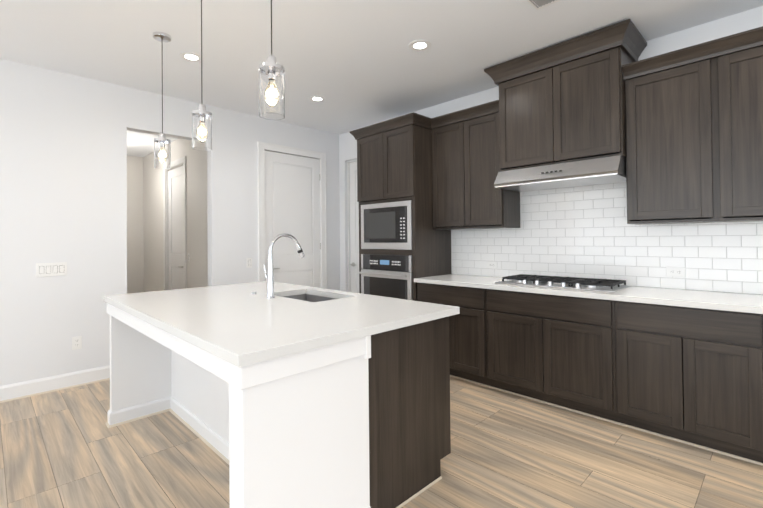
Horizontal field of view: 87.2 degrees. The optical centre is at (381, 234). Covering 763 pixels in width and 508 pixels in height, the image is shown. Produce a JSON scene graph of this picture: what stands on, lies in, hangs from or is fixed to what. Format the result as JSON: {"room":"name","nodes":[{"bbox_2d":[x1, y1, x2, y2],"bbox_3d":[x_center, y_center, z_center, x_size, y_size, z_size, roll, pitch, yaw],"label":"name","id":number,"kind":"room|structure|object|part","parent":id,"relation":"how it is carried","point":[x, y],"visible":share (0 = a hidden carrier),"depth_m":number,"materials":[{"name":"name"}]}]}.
{"room":"kitchen","nodes":[
{"label":"kitchen","id":0,"kind":"room"},
{"bbox_2d":[127,138,207,293],"bbox_3d":[-3.517,-0.012,5.686,1.540,2.840,3.650,0,-1,-45],"label":"wall","id":1,"kind":"structure","parent":0,"point":[144,225],"depth_m":6.73,"materials":[{"name":"white paint"}]},
{"bbox_2d":[163,156,186,289],"bbox_3d":[-3.099,0.146,6.119,0.138,2.525,0.990,0,-1,-45],"label":"door frame","id":2,"kind":"structure","parent":1,"relation":"attached to","point":[179,161],"depth_m":6.37,"materials":[{"name":"white wood"}]},
{"bbox_2d":[168,166,183,289],"bbox_3d":[-3.123,0.190,6.094,0.096,2.420,0.790,0,-1,-45],"label":"hall door","id":3,"kind":"structure","parent":1,"relation":"in","point":[175,197],"depth_m":6.16,"materials":[{"name":"white wood"}]},
{"bbox_2d":[0,58,339,385],"bbox_3d":[-3.877,-0.042,2.672,9.340,2.840,0.120,0,-1,-45],"label":"wall","id":4,"kind":"structure","parent":0,"point":[63,167],"depth_m":3.71,"materials":[{"name":"white paint"}]},
{"bbox_2d":[36,262,66,276],"bbox_3d":[-2.909,0.308,3.534,0.205,0.118,0.011,0,-1,-45],"label":"light switch","id":5,"kind":"object","parent":4,"relation":"attached to","point":[50,269],"visible":1,"depth_m":3.53,"materials":[{"name":"white plastic"}]},
{"bbox_2d":[0,365,109,402],"bbox_3d":[-4.803,1.311,1.634,6.566,0.130,0.042,0,-1,-45],"label":"baseboard","id":6,"kind":"structure","parent":4,"relation":"attached to","point":[16,391],"depth_m":3.50,"materials":[{"name":"white wood"}]},
{"bbox_2d":[72,336,81,349],"bbox_3d":[-2.777,0.988,3.652,0.072,0.118,0.010,0,-1,-45],"label":"outlet","id":7,"kind":"object","parent":4,"relation":"attached to","point":[76,342],"visible":1,"depth_m":3.65,"materials":[{"name":"white plastic"}]},
{"bbox_2d":[246,258,251,267],"bbox_3d":[-1.595,0.340,4.839,0.072,0.118,0.010,0,-1,-45],"label":"light switch","id":8,"kind":"object","parent":4,"relation":"attached to","point":[249,262],"visible":1,"depth_m":4.83,"materials":[{"name":"white plastic"}]},
{"bbox_2d":[257,141,326,288],"bbox_3d":[-1.185,0.117,5.325,1.036,2.528,0.144,0,-1,-45],"label":"door frame","id":9,"kind":"structure","parent":4,"relation":"attached to","point":[262,147],"depth_m":5.21,"materials":[{"name":"white wood"}]},
{"bbox_2d":[265,151,320,287],"bbox_3d":[-1.147,0.160,5.290,0.859,2.426,0.096,0,-1,-45],"label":"pantry door","id":10,"kind":"structure","parent":4,"relation":"in","point":[292,195],"depth_m":5.30,"materials":[{"name":"white wood"}]},
{"bbox_2d":[0,377,762,507],"bbox_3d":[-1.081,1.389,1.529,11.700,0.100,14.700,0,-1,-45],"label":"floor","id":11,"kind":"structure","parent":0,"point":[66,448],"depth_m":2.34,"materials":[{"name":"brown wood"}]},
{"bbox_2d":[104,301,455,507],"bbox_3d":[-0.796,0.908,2.569,1.250,0.879,2.148,0,-1,-45],"label":"kitchen island","id":12,"kind":"object","parent":11,"relation":"on","point":[270,392],"depth_m":1.84,"materials":[{"name":"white wood"}]},
{"bbox_2d":[104,282,459,364],"bbox_3d":[-0.781,0.448,2.594,1.316,0.040,2.160,0,-1,-45],"label":"island countertop","id":13,"kind":"structure","parent":12,"relation":"on","point":[238,323],"depth_m":2.10,"materials":[{"name":"white stone"}]},
{"bbox_2d":[264,233,304,296],"bbox_3d":[-0.671,0.210,2.785,0.301,0.438,0.089,0,-1,-45],"label":"faucet","id":14,"kind":"object","parent":13,"relation":"on","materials":[{"name":"silver metal"}]},
{"bbox_2d":[276,293,331,300],"bbox_3d":[-0.512,0.571,2.844,0.410,0.231,0.668,0,-1,-45],"label":"sink","id":15,"kind":"object","parent":13,"relation":"in","point":[303,296],"depth_m":3.10,"materials":[{"name":"silver metal"}]},
{"bbox_2d":[353,112,451,300],"bbox_3d":[0.250,0.084,4.520,0.634,2.550,0.850,0,-1,-45],"label":"tall cabinet","id":16,"kind":"object","parent":11,"relation":"on","point":[394,159],"depth_m":4.19,"materials":[{"name":"brown wood"}]},
{"bbox_2d":[359,254,412,299],"bbox_3d":[0.219,0.579,4.478,0.636,0.720,0.756,0,-1,-45],"label":"wall oven","id":17,"kind":"object","parent":16,"relation":"in","point":[387,275],"visible":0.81,"depth_m":4.26,"materials":[{"name":"silver metal"}]},
{"bbox_2d":[361,200,411,249],"bbox_3d":[0.208,-0.091,4.482,0.508,0.500,0.756,0,-1,-45],"label":"microwave","id":18,"kind":"object","parent":16,"relation":"in","point":[387,225],"visible":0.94,"depth_m":4.27,"materials":[{"name":"silver metal"}]},
{"bbox_2d":[417,283,476,383],"bbox_3d":[0.867,0.907,3.907,0.620,0.878,0.853,0,-1,-45],"label":"base cabinet","id":19,"kind":"object","parent":11,"relation":"on","point":[462,326],"depth_m":3.64,"materials":[{"name":"black wood"}]},
{"bbox_2d":[477,288,600,419],"bbox_3d":[1.464,0.895,3.306,0.620,0.878,1.142,0,-1,-45],"label":"base cabinet","id":20,"kind":"object","parent":11,"relation":"on","point":[543,348],"depth_m":3.10,"materials":[{"name":"black wood"}]},
{"bbox_2d":[597,299,744,460],"bbox_3d":[2.078,0.882,2.688,0.620,0.878,0.904,0,-1,-45],"label":"base cabinet","id":21,"kind":"object","parent":11,"relation":"on","point":[690,376],"depth_m":2.50,"materials":[{"name":"black wood"}]},
{"bbox_2d":[745,313,762,465],"bbox_3d":[2.552,0.873,2.211,0.620,0.878,0.745,0,-1,-45],"label":"base cabinet","id":22,"kind":"object","parent":11,"relation":"on","point":[753,322],"depth_m":2.25,"materials":[{"name":"black wood"}]},
{"bbox_2d":[414,274,762,313],"bbox_3d":[1.676,0.431,3.072,0.650,0.038,3.197,0,-1,-45],"label":"countertop","id":23,"kind":"structure","parent":22,"relation":"on","point":[736,302],"depth_m":2.77,"materials":[{"name":"white stone"}]},
{"bbox_2d":[494,274,629,291],"bbox_3d":[1.477,0.391,3.332,0.480,0.051,0.925,0,-1,-45],"label":"cooktop","id":24,"kind":"object","parent":23,"relation":"in","point":[602,285],"visible":1,"depth_m":3.20,"materials":[{"name":"silver metal"}]},
{"bbox_2d":[0,0,762,156],"bbox_3d":[-1.110,-1.561,1.561,11.700,0.120,14.700,0,-1,-45],"label":"ceiling","id":25,"kind":"structure","parent":0,"point":[356,64],"depth_m":3.10,"materials":[{"name":"white paint"}]},
{"bbox_2d":[153,32,170,169],"bbox_3d":[-1.630,-0.985,2.978,0.124,0.990,0.124,0,-1,-45],"label":"pendant light","id":26,"kind":"object","parent":25,"relation":"hanging from","point":[162,152],"visible":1,"depth_m":2.94,"materials":[{"name":"clear glass"}]},
{"bbox_3d":[-1.626,-0.592,2.974,0.108,0.203,0.108,0,-1,-45],"label":"lamp shade","id":27,"kind":"part","parent":26,"relation":"part of","materials":[{"name":"clear glass"}]},
{"bbox_2d":[180,52,202,61],"bbox_3d":[-1.577,-1.472,3.323,0.176,0.007,0.176,0,-1,-45],"label":"recessed light","id":28,"kind":"object","parent":25,"relation":"in","point":[191,56],"visible":0.96,"depth_m":3.31,"materials":[{"name":"white"}]},
{"bbox_2d":[191,0,211,150],"bbox_3d":[-1.059,-0.997,2.361,0.124,0.990,0.124,0,-1,-45],"label":"pendant light","id":29,"kind":"object","parent":25,"relation":"hanging from","point":[201,128],"visible":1,"depth_m":2.32,"materials":[{"name":"clear glass"}]},
{"bbox_3d":[-1.055,-0.604,2.357,0.108,0.203,0.108,0,-1,-45],"label":"lamp shade","id":30,"kind":"part","parent":29,"relation":"part of","materials":[{"name":"clear glass"}]},
{"bbox_2d":[258,0,284,119],"bbox_3d":[-0.482,-1.010,1.751,0.124,0.990,0.124,0,-1,-45],"label":"pendant light","id":31,"kind":"object","parent":25,"relation":"hanging from","point":[271,70],"visible":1,"depth_m":1.70,"materials":[{"name":"clear glass"}]},
{"bbox_3d":[-0.478,-0.616,1.747,0.108,0.203,0.108,0,-1,-45],"label":"lamp shade","id":32,"kind":"part","parent":31,"relation":"part of","materials":[{"name":"clear glass"}]},
{"bbox_2d":[309,96,324,101],"bbox_3d":[-0.696,-1.470,4.338,0.176,0.007,0.176,0,-1,-45],"label":"recessed light","id":33,"kind":"object","parent":25,"relation":"in","point":[317,98],"visible":0.98,"depth_m":4.33,"materials":[{"name":"white"}]},
{"bbox_2d":[409,40,430,50],"bbox_3d":[0.304,-1.492,3.161,0.176,0.007,0.176,0,-1,-45],"label":"recessed light","id":34,"kind":"object","parent":25,"relation":"in","point":[418,45],"visible":1,"depth_m":3.16,"materials":[{"name":"white"}]},
{"bbox_2d":[527,0,560,9],"bbox_3d":[0.987,-1.506,2.472,0.380,0.009,0.220,0,-1,-45],"label":"ceiling vent","id":35,"kind":"object","parent":25,"relation":"in","point":[537,4],"visible":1,"depth_m":2.60,"materials":[{"name":"white metal"}]},
{"bbox_2d":[339,6,762,294],"bbox_3d":[2.976,-0.112,2.312,0.120,2.840,10.050,0,-1,-45],"label":"wall","id":36,"kind":"structure","parent":0,"point":[726,26],"depth_m":4.09,"materials":[{"name":"white paint"}]},
{"bbox_2d":[347,159,356,291],"bbox_3d":[-0.153,0.154,5.499,0.070,2.439,0.868,0,-1,-45],"label":"trim","id":37,"kind":"structure","parent":36,"relation":"attached to","point":[348,189],"depth_m":5.78,"materials":[{"name":"white wood"}]},
{"bbox_2d":[350,161,358,292],"bbox_3d":[-0.170,0.160,5.483,0.096,2.410,0.828,0,-1,-45],"label":"closet door","id":38,"kind":"structure","parent":36,"relation":"in","point":[354,237],"depth_m":5.72,"materials":[{"name":"white wood"}]},
{"bbox_2d":[432,112,519,229],"bbox_3d":[0.929,-0.591,4.034,0.338,1.065,0.810,0,-1,-45],"label":"upper cabinet","id":39,"kind":"object","parent":36,"relation":"attached to","point":[467,194],"visible":0.9,"depth_m":3.88,"materials":[{"name":"brown wood"}]},
{"bbox_2d":[484,19,646,171],"bbox_3d":[1.499,-1.027,3.349,0.494,0.921,1.141,0,-1,-45],"label":"upper cabinet","id":40,"kind":"object","parent":36,"relation":"attached to","point":[562,102],"visible":0.88,"depth_m":3.15,"materials":[{"name":"brown wood"}]},
{"bbox_2d":[494,155,625,191],"bbox_3d":[1.501,-0.490,3.340,0.503,0.148,0.965,0,-1,-45],"label":"range hood","id":41,"kind":"object","parent":40,"relation":"attached to","point":[603,170],"visible":0.92,"depth_m":3.17,"materials":[{"name":"silver metal"}]},
{"bbox_2d":[451,182,762,294],"bbox_3d":[1.896,-0.079,3.308,0.009,0.982,3.187,0,-1,-45],"label":"tile backsplash","id":42,"kind":"structure","parent":36,"relation":"attached to","point":[584,232],"depth_m":3.32,"materials":[{"name":"white tile"}]},
{"bbox_2d":[487,261,496,268],"bbox_3d":[1.122,0.311,4.073,0.010,0.072,0.118,0,-1,-45],"label":"outlet","id":43,"kind":"object","parent":42,"relation":"attached to","point":[491,265],"visible":1,"depth_m":4.08,"materials":[{"name":"white plastic"}]},
{"bbox_2d":[666,267,685,276],"bbox_3d":[2.197,0.278,2.991,0.010,0.072,0.118,0,-1,-45],"label":"outlet","id":44,"kind":"object","parent":42,"relation":"attached to","point":[676,271],"visible":1,"depth_m":2.99,"materials":[{"name":"white plastic"}]},
{"bbox_2d":[622,26,762,224],"bbox_3d":[2.242,-0.658,2.671,0.396,1.145,1.018,0,-1,-45],"label":"upper cabinet","id":45,"kind":"object","parent":36,"relation":"attached to","point":[694,131],"visible":1,"depth_m":2.64,"materials":[{"name":"brown wood"}]}
]}

